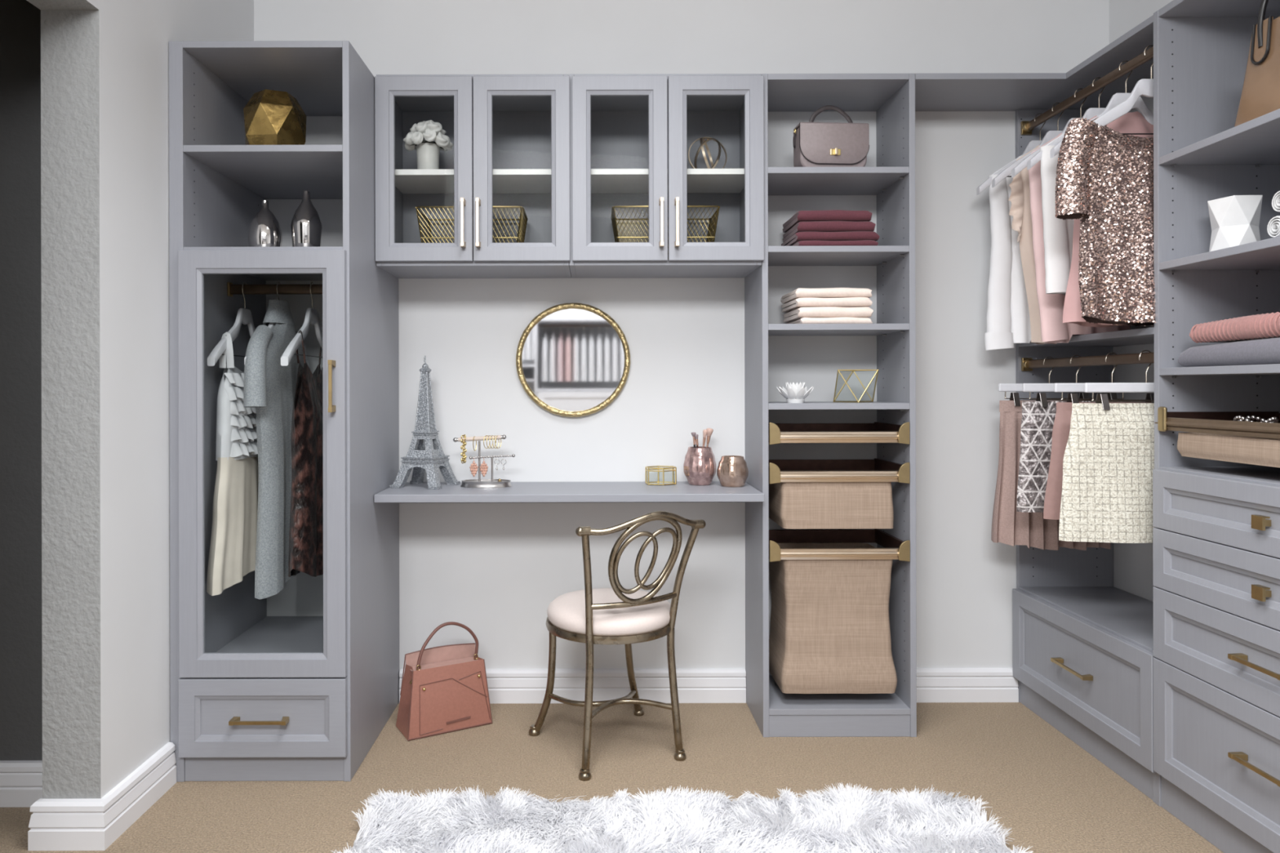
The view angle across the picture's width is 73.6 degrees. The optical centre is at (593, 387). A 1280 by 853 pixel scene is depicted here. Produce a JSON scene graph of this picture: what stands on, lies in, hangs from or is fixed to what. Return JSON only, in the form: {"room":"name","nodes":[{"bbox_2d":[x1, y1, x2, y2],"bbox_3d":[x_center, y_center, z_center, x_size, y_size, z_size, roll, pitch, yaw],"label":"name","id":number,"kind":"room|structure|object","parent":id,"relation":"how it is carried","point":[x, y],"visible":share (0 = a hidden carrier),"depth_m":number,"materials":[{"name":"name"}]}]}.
{"room":"walk-in closet","nodes":[
{"label":"walk-in closet","id":0,"kind":"room"},
{"bbox_2d":[0,0,42,760],"bbox_3d":[-2.166,-0.266,2.320,1.669,2.750,0.100,0,0,0],"label":"wall","id":1,"kind":"structure","parent":0,"point":[20,292],"depth_m":2.27,"materials":[{"name":"paint"}]},
{"bbox_2d":[0,742,176,850],"bbox_3d":[-2.082,1.052,2.212,1.831,0.114,0.351,0,0,0],"label":"baseboard","id":2,"kind":"structure","parent":1,"relation":"attached to","point":[55,824],"depth_m":2.10,"materials":[{"name":"paint"}]},
{"bbox_2d":[26,0,253,799],"bbox_3d":[-1.261,-0.268,0.250,0.141,2.750,5.500,0,0,0],"label":"wall","id":3,"kind":"structure","parent":0,"point":[105,326],"depth_m":2.09,"materials":[{"name":"paint"}]},
{"bbox_2d":[0,702,1223,852],"bbox_3d":[-0.539,1.135,0.250,4.916,0.060,5.700,0,0,0],"label":"floor","id":4,"kind":"structure","parent":0,"point":[1054,796],"depth_m":2.42,"materials":[{"name":"beige carpet"}]},
{"bbox_2d":[168,40,399,782],"bbox_3d":[-0.935,0.068,2.669,0.505,2.077,0.658,0,0,0],"label":"wardrobe","id":5,"kind":"object","parent":4,"relation":"on","point":[255,695],"visible":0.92,"depth_m":2.41,"materials":[{"name":"grey laminate"}]},
{"bbox_2d":[207,282,255,365],"bbox_3d":[-1.106,-0.196,2.690,0.028,0.269,0.430,0,0,0],"label":"clothes hanger","id":6,"kind":"object","parent":5,"relation":"hanging from","point":[244,316],"visible":0.7,"depth_m":2.62,"materials":[{"name":"white paint"}]},
{"bbox_2d":[206,332,258,595],"bbox_3d":[-1.087,0.216,2.680,0.109,0.764,0.471,0,0,0],"label":"dress","id":7,"kind":"object","parent":6,"relation":"hanging from","point":[233,547],"visible":0.56,"depth_m":2.55,"materials":[{"name":"white fabric"}]},
{"bbox_2d":[244,282,280,364],"bbox_3d":[-0.998,-0.196,2.690,0.028,0.269,0.430,0,0,0],"label":"clothes hanger","id":8,"kind":"object","parent":5,"relation":"hanging from","point":[271,325],"visible":0.19,"depth_m":2.62,"materials":[{"name":"white paint"}]},
{"bbox_2d":[243,299,311,599],"bbox_3d":[-0.988,0.181,2.690,0.112,0.902,0.485,0,0,0],"label":"dress","id":9,"kind":"object","parent":8,"relation":"hanging from","point":[269,386],"visible":0.7,"depth_m":2.57,"materials":[{"name":"fabric"}]},
{"bbox_2d":[182,144,342,199],"bbox_3d":[-0.927,-0.670,2.695,0.448,0.019,0.606,0,0,0],"label":"shelf","id":10,"kind":"object","parent":5,"relation":"attached to","point":[261,171],"depth_m":2.56,"materials":[{"name":"grey laminate"}]},
{"bbox_2d":[183,246,342,280],"bbox_3d":[-0.926,-0.384,2.695,0.448,0.019,0.606,0,0,0],"label":"shelf","id":11,"kind":"object","parent":5,"relation":"attached to","point":[247,277],"depth_m":2.75,"materials":[{"name":"grey laminate"}]},
{"bbox_2d":[248,200,282,246],"bbox_3d":[-1.007,-0.483,2.620,0.099,0.178,0.099,0,0,0],"label":"vase","id":12,"kind":"object","parent":5,"relation":"on","point":[264,230],"visible":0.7,"depth_m":2.58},
{"bbox_2d":[243,88,306,144],"bbox_3d":[-0.969,-0.784,2.600,0.192,0.208,0.179,0,0,0],"label":"ornament","id":13,"kind":"object","parent":5,"relation":"on","point":[271,117],"visible":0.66,"depth_m":2.53,"materials":[{"name":"gold metal"}]},
{"bbox_2d":[280,282,322,365],"bbox_3d":[-0.893,-0.197,2.690,0.028,0.269,0.430,0,0,0],"label":"clothes hanger","id":14,"kind":"object","parent":5,"relation":"hanging from","point":[312,317],"visible":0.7,"depth_m":2.62,"materials":[{"name":"white paint"}]},
{"bbox_2d":[288,329,323,577],"bbox_3d":[-0.885,0.204,2.690,0.107,0.755,0.330,0,0,0],"label":"dress","id":15,"kind":"object","parent":14,"relation":"hanging from","point":[306,515],"visible":0.7,"depth_m":2.57,"materials":[{"name":"fabric"}]},
{"bbox_2d":[290,191,322,246],"bbox_3d":[-0.880,-0.497,2.620,0.093,0.206,0.093,0,0,0],"label":"vase","id":16,"kind":"object","parent":5,"relation":"on","point":[306,226],"visible":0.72,"depth_m":2.59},
{"bbox_2d":[395,622,492,741],"bbox_3d":[-0.488,0.936,2.788,0.284,0.334,0.137,0,0,-29],"label":"handbag","id":17,"kind":"object","parent":4,"relation":"on","point":[444,689],"visible":1,"depth_m":2.75,"materials":[{"name":"leather"}]},
{"bbox_2d":[528,511,706,781],"bbox_3d":[0.066,0.733,2.627,0.415,0.751,0.432,0,0,-26],"label":"chair","id":18,"kind":"object","parent":4,"relation":"on","point":[616,615],"visible":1,"depth_m":2.49,"materials":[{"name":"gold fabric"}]},
{"bbox_2d":[546,587,671,635],"bbox_3d":[0.051,0.683,2.640,0.390,0.066,0.390,0,0,0],"label":"seat cushion","id":19,"kind":"object","parent":18,"relation":"on","point":[567,614],"depth_m":2.50,"materials":[{"name":"beige fabric"}]},
{"bbox_2d":[330,782,1033,852],"bbox_3d":[0.197,1.068,1.740,1.622,0.069,1.056,0,0,0],"label":"shag rug","id":20,"kind":"object","parent":4,"relation":"on","point":[840,821],"visible":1,"depth_m":2.08,"materials":[{"name":"fur"}]},
{"bbox_2d":[744,73,916,737],"bbox_3d":[0.774,0.057,2.842,0.483,2.090,0.314,0,0,0],"label":"shelving unit","id":21,"kind":"object","parent":4,"relation":"on","point":[776,713],"visible":0.77,"depth_m":2.74,"materials":[{"name":"grey laminate"}]},
{"bbox_2d":[776,382,813,403],"bbox_3d":[0.655,0.017,2.760,0.119,0.067,0.120,0,0,0],"label":"bowl","id":22,"kind":"object","parent":21,"relation":"on","point":[794,393],"visible":1,"depth_m":2.73,"materials":[{"name":"white ceramic"}]},
{"bbox_2d":[786,398,804,403],"bbox_3d":[0.653,0.044,2.760,0.060,0.014,0.060,0,0,0],"label":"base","id":23,"kind":"object","parent":22,"relation":"attached to","point":[788,400],"depth_m":2.74,"materials":[{"name":"white ceramic"}]},
{"bbox_2d":[786,316,872,324],"bbox_3d":[0.772,-0.212,2.815,0.228,0.023,0.227,0,0,0],"label":"folded towel","id":24,"kind":"object","parent":21,"relation":"on","point":[841,320],"visible":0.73,"depth_m":2.71,"materials":[{"name":"beige fabric"}]},
{"bbox_2d":[782,306,873,322],"bbox_3d":[0.769,-0.240,2.815,0.238,0.035,0.226,0,0,0],"label":"folded towel","id":25,"kind":"object","parent":24,"relation":"on","point":[795,314],"visible":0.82,"depth_m":2.71,"materials":[{"name":"beige fabric"}]},
{"bbox_2d":[781,297,872,311],"bbox_3d":[0.764,-0.272,2.815,0.242,0.029,0.226,0,0,0],"label":"folded towel","id":26,"kind":"object","parent":25,"relation":"on","point":[800,302],"visible":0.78,"depth_m":2.71,"materials":[{"name":"beige fabric"}]},
{"bbox_2d":[780,287,871,303],"bbox_3d":[0.763,-0.302,2.815,0.245,0.030,0.227,0,0,0],"label":"folded towel","id":27,"kind":"object","parent":26,"relation":"on","point":[837,292],"visible":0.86,"depth_m":2.71,"materials":[{"name":"beige fabric"}]},
{"bbox_2d":[792,105,869,166],"bbox_3d":[0.771,-0.806,2.771,0.241,0.222,0.097,0,0,-4],"label":"bag","id":28,"kind":"object","parent":21,"relation":"on","point":[815,144],"visible":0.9,"depth_m":2.74,"materials":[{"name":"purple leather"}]},
{"bbox_2d":[792,240,878,245],"bbox_3d":[0.776,-0.457,2.815,0.256,0.022,0.226,0,0,0],"label":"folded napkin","id":29,"kind":"object","parent":21,"relation":"on","point":[809,242],"visible":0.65,"depth_m":2.71,"materials":[{"name":"red fabric"}]},
{"bbox_2d":[781,231,879,245],"bbox_3d":[0.775,-0.482,2.815,0.266,0.029,0.226,0,0,0],"label":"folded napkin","id":30,"kind":"object","parent":29,"relation":"on","point":[806,235],"visible":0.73,"depth_m":2.71,"materials":[{"name":"red fabric"}]},
{"bbox_2d":[782,221,875,242],"bbox_3d":[0.771,-0.513,2.815,0.249,0.034,0.226,0,0,0],"label":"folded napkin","id":31,"kind":"object","parent":30,"relation":"on","point":[817,226],"visible":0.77,"depth_m":2.71,"materials":[{"name":"red fabric"}]},
{"bbox_2d":[782,209,871,232],"bbox_3d":[0.766,-0.548,2.815,0.238,0.036,0.226,0,0,0],"label":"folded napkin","id":32,"kind":"object","parent":31,"relation":"on","point":[820,215],"visible":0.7,"depth_m":2.71,"materials":[{"name":"red fabric"}]},
{"bbox_2d":[768,457,909,528],"bbox_3d":[0.774,0.343,2.833,0.440,0.211,0.305,0,0,0],"label":"basket","id":33,"kind":"object","parent":21,"relation":"attached to","point":[804,494],"visible":0.91,"depth_m":2.70,"materials":[{"name":"beige fabric"}]},
{"bbox_2d":[768,422,909,444],"bbox_3d":[0.774,0.145,2.833,0.440,0.070,0.305,0,0,0],"label":"tray","id":34,"kind":"object","parent":21,"relation":"attached to","point":[876,432],"visible":0.8,"depth_m":2.69,"materials":[{"name":"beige metal"}]},
{"bbox_2d":[768,401,909,409],"bbox_3d":[0.774,0.060,2.842,0.445,0.020,0.313,0,0,0],"label":"shelf","id":35,"kind":"object","parent":21,"relation":"attached to","point":[771,405],"depth_m":2.69,"materials":[{"name":"grey laminate"}]},
{"bbox_2d":[768,323,909,336],"bbox_3d":[0.773,-0.190,2.842,0.445,0.020,0.313,0,0,0],"label":"shelf","id":36,"kind":"object","parent":21,"relation":"attached to","point":[849,329],"depth_m":2.69,"materials":[{"name":"grey laminate"}]},
{"bbox_2d":[768,245,909,266],"bbox_3d":[0.772,-0.436,2.842,0.445,0.020,0.313,0,0,0],"label":"shelf","id":37,"kind":"object","parent":21,"relation":"attached to","point":[778,255],"depth_m":2.75,"materials":[{"name":"grey laminate"}]},
{"bbox_2d":[768,166,909,195],"bbox_3d":[0.772,-0.684,2.842,0.445,0.020,0.313,0,0,0],"label":"shelf","id":38,"kind":"object","parent":21,"relation":"attached to","point":[788,180],"depth_m":2.78,"materials":[{"name":"grey laminate"}]},
{"bbox_2d":[768,528,910,693],"bbox_3d":[0.775,0.727,2.833,0.440,0.490,0.305,0,0,0],"label":"hamper","id":39,"kind":"object","parent":21,"relation":"in","point":[830,632],"visible":0.94,"depth_m":2.71,"materials":[{"name":"beige fabric"}]},
{"bbox_2d":[833,368,879,402],"bbox_3d":[0.862,-0.004,2.801,0.141,0.108,0.123,0,0,0],"label":"terrarium","id":40,"kind":"object","parent":21,"relation":"on","point":[877,370],"visible":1,"depth_m":2.79,"materials":[{"name":"gold metal"}]},
{"bbox_2d":[1012,45,1155,802],"bbox_3d":[1.628,0.065,2.618,0.372,2.070,0.758,0,0,0],"label":"hanging unit","id":41,"kind":"object","parent":4,"relation":"on","point":[1082,644],"visible":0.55,"depth_m":2.69,"materials":[{"name":"grey laminate"}]},
{"bbox_2d":[984,155,1031,350],"bbox_3d":[1.531,-0.462,2.879,0.436,0.676,0.087,0,0,0],"label":"blouse","id":42,"kind":"object","parent":41,"relation":"on","point":[1007,318],"visible":0.36,"depth_m":2.85,"materials":[{"name":"fabric"}]},
{"bbox_2d":[976,113,1045,195],"bbox_3d":[1.508,-0.786,2.872,0.430,0.278,0.028,0,0,0],"label":"clothes hanger","id":43,"kind":"object","parent":41,"relation":"hanging from","point":[1032,144],"visible":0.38,"depth_m":2.87,"materials":[{"name":"white paint"}]},
{"bbox_2d":[1008,144,1044,344],"bbox_3d":[1.508,-0.466,2.770,0.322,0.650,0.096,0,0,0],"label":"champagne top","id":44,"kind":"object","parent":41,"relation":"on","point":[1020,197],"visible":0.22,"depth_m":2.75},
{"bbox_2d":[1021,357,1032,371],"bbox_3d":[1.510,-0.079,2.963,0.035,0.046,0.030,0,0,0],"label":"socket","id":45,"kind":"object","parent":41,"relation":"attached to","point":[1025,362],"depth_m":2.96,"materials":[{"name":"gold metal"}]},
{"bbox_2d":[1020,120,1034,134],"bbox_3d":[1.508,-0.903,2.963,0.035,0.046,0.030,0,0,0],"label":"socket","id":46,"kind":"object","parent":41,"relation":"attached to","point":[1025,129],"depth_m":2.97,"materials":[{"name":"gold metal"}]},
{"bbox_2d":[991,102,1063,187],"bbox_3d":[1.508,-0.786,2.762,0.430,0.278,0.028,0,0,0],"label":"clothes hanger","id":47,"kind":"object","parent":41,"relation":"hanging from","point":[1050,135],"visible":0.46,"depth_m":2.76,"materials":[{"name":"white paint"}]},
{"bbox_2d":[915,14,1153,111],"bbox_3d":[1.413,-0.980,2.629,0.798,0.019,0.740,0,0,0],"label":"corner shelf","id":48,"kind":"object","parent":41,"relation":"on","point":[986,91],"visible":0.56,"depth_m":2.74,"materials":[{"name":"grey laminate"}]},
{"bbox_2d":[998,356,1094,405],"bbox_3d":[1.510,-0.020,2.826,0.336,0.163,0.042,0,0,0],"label":"hanger","id":49,"kind":"object","parent":41,"relation":"hanging from","point":[1005,388],"visible":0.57,"depth_m":2.82,"materials":[{"name":"white paint"}]},
{"bbox_2d":[991,400,1111,550],"bbox_3d":[1.515,0.287,2.828,0.396,0.487,0.138,0,0,0],"label":"skirt","id":50,"kind":"object","parent":49,"relation":"hanging from","point":[1010,526],"visible":0.3,"depth_m":2.80,"materials":[{"name":"fabric"}]},
{"bbox_2d":[1011,88,1087,177],"bbox_3d":[1.508,-0.786,2.632,0.430,0.278,0.028,0,0,0],"label":"clothes hanger","id":51,"kind":"object","parent":41,"relation":"hanging from","point":[1022,165],"visible":0.3,"depth_m":2.63,"materials":[{"name":"white paint"}]},
{"bbox_2d":[1040,133,1074,295],"bbox_3d":[1.520,-0.534,2.544,0.390,0.514,0.095,0,0,0],"label":"blouse","id":52,"kind":"object","parent":41,"relation":"on","point":[1058,233],"visible":0.2,"depth_m":2.51,"materials":[{"name":"fabric"}]},
{"bbox_2d":[1026,76,1105,169],"bbox_3d":[1.508,-0.786,2.537,0.430,0.278,0.028,0,0,0],"label":"clothes hanger","id":53,"kind":"object","parent":41,"relation":"hanging from","point":[1090,113],"visible":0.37,"depth_m":2.54,"materials":[{"name":"white paint"}]},
{"bbox_2d":[1022,355,1124,407],"bbox_3d":[1.510,-0.020,2.667,0.336,0.163,0.042,0,0,0],"label":"hanger","id":54,"kind":"object","parent":41,"relation":"hanging from","point":[1042,397],"visible":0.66,"depth_m":2.66,"materials":[{"name":"white paint"}]},
{"bbox_2d":[1016,400,1123,512],"bbox_3d":[1.510,0.216,2.667,0.380,0.344,0.079,0,0,0],"label":"skirt","id":55,"kind":"object","parent":54,"relation":"hanging from","point":[1037,421],"visible":0.31,"depth_m":2.65,"materials":[{"name":"grey fabric"}]},
{"bbox_2d":[1027,132,1130,343],"bbox_3d":[1.502,-0.463,2.643,0.325,0.655,0.103,0,0,0],"label":"blouse","id":56,"kind":"object","parent":41,"relation":"on","point":[1053,331],"visible":0.1,"depth_m":2.60,"materials":[{"name":"fabric"}]},
{"bbox_2d":[1018,327,1154,346],"bbox_3d":[1.649,-0.150,2.619,0.330,0.019,0.719,0,0,0],"label":"shelf","id":57,"kind":"object","parent":41,"relation":"attached to","point":[1141,335],"depth_m":2.59,"materials":[{"name":"grey laminate"}]},
{"bbox_2d":[1049,60,1153,158],"bbox_3d":[1.508,-0.786,2.408,0.430,0.278,0.028,0,0,0],"label":"clothes hanger","id":58,"kind":"object","parent":41,"relation":"hanging from","point":[1117,99],"visible":0.34,"depth_m":2.41,"materials":[{"name":"white paint"}]},
{"bbox_2d":[1062,111,1154,327],"bbox_3d":[1.505,-0.476,2.418,0.348,0.608,0.101,0,0,0],"label":"blouse","id":59,"kind":"object","parent":58,"relation":"hanging from","point":[1133,122],"visible":0.12,"depth_m":2.40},
{"bbox_2d":[1053,352,1154,403],"bbox_3d":[1.510,-0.020,2.484,0.336,0.163,0.042,0,0,0],"label":"hanger","id":60,"kind":"object","parent":41,"relation":"hanging from","point":[1061,388],"visible":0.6,"depth_m":2.48,"materials":[{"name":"white paint"}]},
{"bbox_2d":[1043,401,1151,519],"bbox_3d":[1.506,0.213,2.485,0.390,0.339,0.080,0,0,0],"label":"skirt","id":61,"kind":"object","parent":60,"relation":"hanging from","point":[1061,427],"visible":0.17,"depth_m":2.47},
{"bbox_2d":[1084,350,1154,409],"bbox_3d":[1.510,-0.020,2.331,0.336,0.163,0.042,0,0,0],"label":"hanger","id":62,"kind":"object","parent":41,"relation":"hanging from","point":[1145,387],"visible":0.53,"depth_m":2.33,"materials":[{"name":"white paint"}]},
{"bbox_2d":[1058,403,1154,542],"bbox_3d":[1.508,0.231,2.332,0.475,0.374,0.094,0,0,0],"label":"skirt","id":63,"kind":"object","parent":62,"relation":"hanging from","point":[1108,460],"visible":0.52,"depth_m":2.30,"materials":[{"name":"fabric"}]},
{"bbox_2d":[1093,44,1153,134],"bbox_3d":[1.508,-0.786,2.298,0.430,0.278,0.028,0,0,0],"label":"clothes hanger","id":64,"kind":"object","parent":41,"relation":"hanging from","point":[1144,87],"visible":0.45,"depth_m":2.30,"materials":[{"name":"white paint"}]},
{"bbox_2d":[1054,116,1155,326],"bbox_3d":[1.501,-0.448,2.305,0.526,0.560,0.128,0,0,0],"label":"sequin top","id":65,"kind":"object","parent":64,"relation":"hanging from","point":[1104,178],"visible":0.6,"depth_m":2.27,"materials":[{"name":"pink fabric"}]},
{"bbox_2d":[1152,0,1279,852],"bbox_3d":[1.628,0.055,1.877,0.372,2.090,0.760,0,0,0],"label":"tower","id":66,"kind":"object","parent":4,"relation":"on","point":[1216,523],"visible":0.82,"depth_m":2.15,"materials":[{"name":"grey laminate"}]},
{"bbox_2d":[1155,406,1279,467],"bbox_3d":[1.636,0.113,1.877,0.320,0.125,0.751,0,0,0],"label":"basket","id":67,"kind":"object","parent":66,"relation":"attached to","point":[1208,435],"visible":0.99,"depth_m":2.05,"materials":[{"name":"beige fabric"}]},
{"bbox_2d":[1233,415,1278,422],"bbox_3d":[1.521,0.078,1.960,0.048,0.025,0.140,0,0,0],"label":"beaded necklace","id":68,"kind":"object","parent":67,"relation":"in","point":[1238,418],"visible":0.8,"depth_m":1.97,"materials":[{"name":"metal"}]},
{"bbox_2d":[1158,108,1279,164],"bbox_3d":[1.647,-0.593,1.877,0.330,0.020,0.722,0,0,0],"label":"shelf","id":69,"kind":"object","parent":66,"relation":"attached to","point":[1256,141],"depth_m":2.09,"materials":[{"name":"grey laminate"}]},
{"bbox_2d":[1159,364,1279,375],"bbox_3d":[1.649,-0.041,1.877,0.330,0.020,0.722,0,0,0],"label":"shelf","id":70,"kind":"object","parent":66,"relation":"attached to","point":[1164,369],"depth_m":2.05,"materials":[{"name":"grey laminate"}]},
{"bbox_2d":[1159,235,1279,270],"bbox_3d":[1.648,-0.317,1.877,0.330,0.020,0.722,0,0,0],"label":"shelf","id":71,"kind":"object","parent":66,"relation":"attached to","point":[1262,255],"depth_m":2.09,"materials":[{"name":"grey laminate"}]},
{"bbox_2d":[1177,337,1279,367],"bbox_3d":[1.638,-0.081,1.910,0.271,0.060,0.585,0,0,0],"label":"sweater","id":72,"kind":"object","parent":66,"relation":"on","point":[1261,351],"visible":0.88,"depth_m":2.01,"materials":[{"name":"fabric"}]},
{"bbox_2d":[1189,311,1279,342],"bbox_3d":[1.637,-0.140,1.900,0.261,0.057,0.526,0,0,0],"label":"sweater","id":73,"kind":"object","parent":72,"relation":"on","point":[1266,326],"visible":1,"depth_m":2.00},
{"bbox_2d":[1207,195,1262,251],"bbox_3d":[1.600,-0.398,2.131,0.109,0.142,0.107,0,0,0],"label":"vase","id":74,"kind":"object","parent":66,"relation":"on","point":[1234,220],"visible":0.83,"depth_m":2.09,"materials":[{"name":"white ceramic"}]},
{"bbox_2d":[1234,0,1279,126],"bbox_3d":[1.588,-0.779,1.857,0.150,0.350,0.355,0,0,0],"label":"tote","id":75,"kind":"object","parent":66,"relation":"on","point":[1260,91],"visible":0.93,"depth_m":1.95,"materials":[{"name":"leather"}]},
{"bbox_2d":[1266,215,1279,237],"bbox_3d":[1.599,-0.357,1.893,0.170,0.048,0.051,0,0,0],"label":"rolled towel","id":76,"kind":"object","parent":66,"relation":"on","point":[1273,225],"visible":1,"depth_m":1.90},
{"bbox_2d":[1271,191,1279,212],"bbox_3d":[1.599,-0.411,1.880,0.170,0.048,0.051,0,0,0],"label":"rolled towel","id":77,"kind":"object","parent":76,"relation":"on","point":[1276,199],"visible":1,"depth_m":1.89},
{"bbox_2d":[253,0,1109,679],"bbox_3d":[0.292,-0.272,3.050,3.247,2.750,0.100,0,0,0],"label":"wall","id":78,"kind":"structure","parent":0,"point":[495,571],"depth_m":3.00,"materials":[{"name":"paint"}]},
{"bbox_2d":[374,74,571,278],"bbox_3d":[-0.379,-0.684,2.817,0.610,0.603,0.364,0,0,0],"label":"upper cabinet","id":79,"kind":"object","parent":78,"relation":"attached to","point":[509,134],"visible":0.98,"depth_m":2.68,"materials":[{"name":"grey laminate"}]},
{"bbox_2d":[403,120,453,168],"bbox_3d":[-0.536,-0.781,2.785,0.160,0.172,0.160,0,0,-3],"label":"flower vase","id":80,"kind":"object","parent":79,"relation":"on","point":[428,150],"visible":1,"depth_m":2.75,"materials":[{"name":"white ceramic"}]},
{"bbox_2d":[415,205,528,242],"bbox_3d":[-0.400,-0.491,2.850,0.350,0.182,0.216,0,0,0],"label":"wire basket","id":81,"kind":"object","parent":79,"relation":"on","point":[424,237],"visible":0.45,"depth_m":2.75,"materials":[{"name":"gold metal"}]},
{"bbox_2d":[395,168,551,193],"bbox_3d":[-0.380,-0.687,2.854,0.574,0.018,0.265,0,0,0],"label":"shelf","id":82,"kind":"object","parent":79,"relation":"attached to","point":[406,180],"depth_m":2.80,"materials":[{"name":"white wood"}]},
{"bbox_2d":[373,481,764,503],"bbox_3d":[-0.074,0.368,2.822,1.212,0.072,0.353,0,0,0],"label":"vanity desk","id":83,"kind":"object","parent":78,"relation":"attached to","point":[519,491],"visible":0.89,"depth_m":2.67,"materials":[{"name":"grey laminate"}]},
{"bbox_2d":[389,355,460,489],"bbox_3d":[-0.566,0.113,2.876,0.174,0.440,0.174,0,0,16],"label":"figurine","id":84,"kind":"object","parent":83,"relation":"on","point":[425,452],"visible":1,"depth_m":2.85,"materials":[{"name":"silver metal"}]},
{"bbox_2d":[453,435,515,488],"bbox_3d":[-0.366,0.246,2.860,0.208,0.173,0.092,0,0,0],"label":"jewelry stand","id":85,"kind":"object","parent":83,"relation":"on","point":[471,483],"visible":0.99,"depth_m":2.85,"materials":[{"name":"metal"}]},
{"bbox_2d":[460,434,466,463],"bbox_3d":[-0.434,0.207,2.860,0.017,0.097,0.037,0,0,0],"label":"bracelet","id":86,"kind":"object","parent":85,"relation":"hanging from","point":[464,442],"visible":1,"depth_m":2.85,"materials":[{"name":"gold metal"}]},
{"bbox_2d":[469,457,478,476],"bbox_3d":[-0.399,0.268,2.853,0.029,0.064,0.009,0,0,0],"label":"earring","id":87,"kind":"object","parent":85,"relation":"hanging from","point":[473,468],"visible":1,"depth_m":2.85,"materials":[{"name":"pink glass"}]},
{"bbox_2d":[480,457,488,476],"bbox_3d":[-0.366,0.268,2.853,0.029,0.064,0.009,0,0,0],"label":"earring","id":88,"kind":"object","parent":85,"relation":"hanging from","point":[483,467],"visible":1,"depth_m":2.85,"materials":[{"name":"pink glass"}]},
{"bbox_2d":[644,465,676,485],"bbox_3d":[0.231,0.301,2.915,0.100,0.059,0.084,0,0,-8],"label":"trinket box","id":89,"kind":"object","parent":83,"relation":"on","point":[671,468],"visible":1,"depth_m":2.90,"materials":[{"name":"gold metal"}]},
{"bbox_2d":[683,446,715,485],"bbox_3d":[0.363,0.267,2.905,0.108,0.126,0.108,0,0,-21],"label":"vase","id":90,"kind":"object","parent":83,"relation":"on","point":[700,464],"visible":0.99,"depth_m":2.87,"materials":[{"name":"pink metal"}]},
{"bbox_2d":[691,431,696,448],"bbox_3d":[0.343,0.236,2.907,0.020,0.166,0.023,0,0,42],"label":"makeup brush","id":91,"kind":"object","parent":90,"relation":"in","point":[693,433],"visible":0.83,"depth_m":2.90,"materials":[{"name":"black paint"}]},
{"bbox_2d":[694,434,698,448],"bbox_3d":[0.357,0.240,2.905,0.026,0.159,0.018,0,0,4],"label":"makeup brush","id":92,"kind":"object","parent":90,"relation":"in","point":[695,435],"visible":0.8,"depth_m":2.90,"materials":[{"name":"black paint"}]},
{"bbox_2d":[702,429,706,448],"bbox_3d":[0.376,0.232,2.908,0.029,0.175,0.021,0,0,34],"label":"makeup brush","id":93,"kind":"object","parent":90,"relation":"in","point":[704,431],"visible":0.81,"depth_m":2.90,"materials":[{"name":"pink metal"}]},
{"bbox_2d":[706,427,713,448],"bbox_3d":[0.393,0.229,2.908,0.039,0.180,0.032,0,0,40],"label":"makeup brush","id":94,"kind":"object","parent":90,"relation":"in","point":[709,431],"visible":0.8,"depth_m":2.90,"materials":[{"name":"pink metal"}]},
{"bbox_2d":[716,455,748,487],"bbox_3d":[0.467,0.280,2.855,0.103,0.099,0.104,0,0,0],"label":"votive holder","id":95,"kind":"object","parent":83,"relation":"on","point":[732,471],"visible":1,"depth_m":2.82,"materials":[{"name":"gold metal"}]},
{"bbox_2d":[399,668,746,703],"bbox_3d":[-0.072,1.047,2.990,1.211,0.114,0.021,0,0,0],"label":"baseboard","id":96,"kind":"structure","parent":78,"relation":"attached to","point":[515,686],"depth_m":2.98,"materials":[{"name":"paint"}]},
{"bbox_2d":[515,302,630,417],"bbox_3d":[-0.070,-0.095,2.986,0.400,0.400,0.022,0,0,0],"label":"round mirror","id":97,"kind":"object","parent":78,"relation":"attached to","point":[573,359],"visible":1,"depth_m":2.99,"materials":[{"name":"gold metal"}]},
{"bbox_2d":[568,73,764,278],"bbox_3d":[0.229,-0.685,2.817,0.610,0.603,0.364,0,0,0],"label":"upper cabinet","id":98,"kind":"object","parent":78,"relation":"attached to","point":[632,136],"visible":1,"depth_m":2.68,"materials":[{"name":"grey laminate"}]},
{"bbox_2d":[610,205,719,259],"bbox_3d":[0.235,-0.493,2.850,0.350,0.182,0.216,0,0,0],"label":"wire basket","id":99,"kind":"object","parent":98,"relation":"on","point":[712,228],"visible":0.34,"depth_m":2.75,"materials":[{"name":"gold metal"}]},
{"bbox_2d":[591,168,744,193],"bbox_3d":[0.227,-0.688,2.854,0.574,0.018,0.265,0,0,0],"label":"shelf","id":100,"kind":"object","parent":98,"relation":"attached to","point":[700,180],"depth_m":2.81,"materials":[{"name":"white wood"}]},
{"bbox_2d":[688,137,727,168],"bbox_3d":[0.379,-0.766,2.830,0.112,0.132,0.126,0,0,28],"label":"orb","id":101,"kind":"object","parent":98,"relation":"on","point":[702,140],"visible":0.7,"depth_m":2.83,"materials":[{"name":"gold metal"}]},
{"bbox_2d":[916,667,1018,702],"bbox_3d":[1.251,1.044,2.990,0.466,0.114,0.021,0,0,0],"label":"baseboard","id":102,"kind":"structure","parent":78,"relation":"attached to","point":[934,685],"depth_m":2.98,"materials":[{"name":"paint"}]},
{"bbox_2d":[1109,0,1173,601],"bbox_3d":[1.865,-0.275,0.250,0.100,2.750,5.500,0,0,0],"label":"wall","id":103,"kind":"structure","parent":0,"point":[1133,573],"depth_m":2.87,"materials":[{"name":"paint"}]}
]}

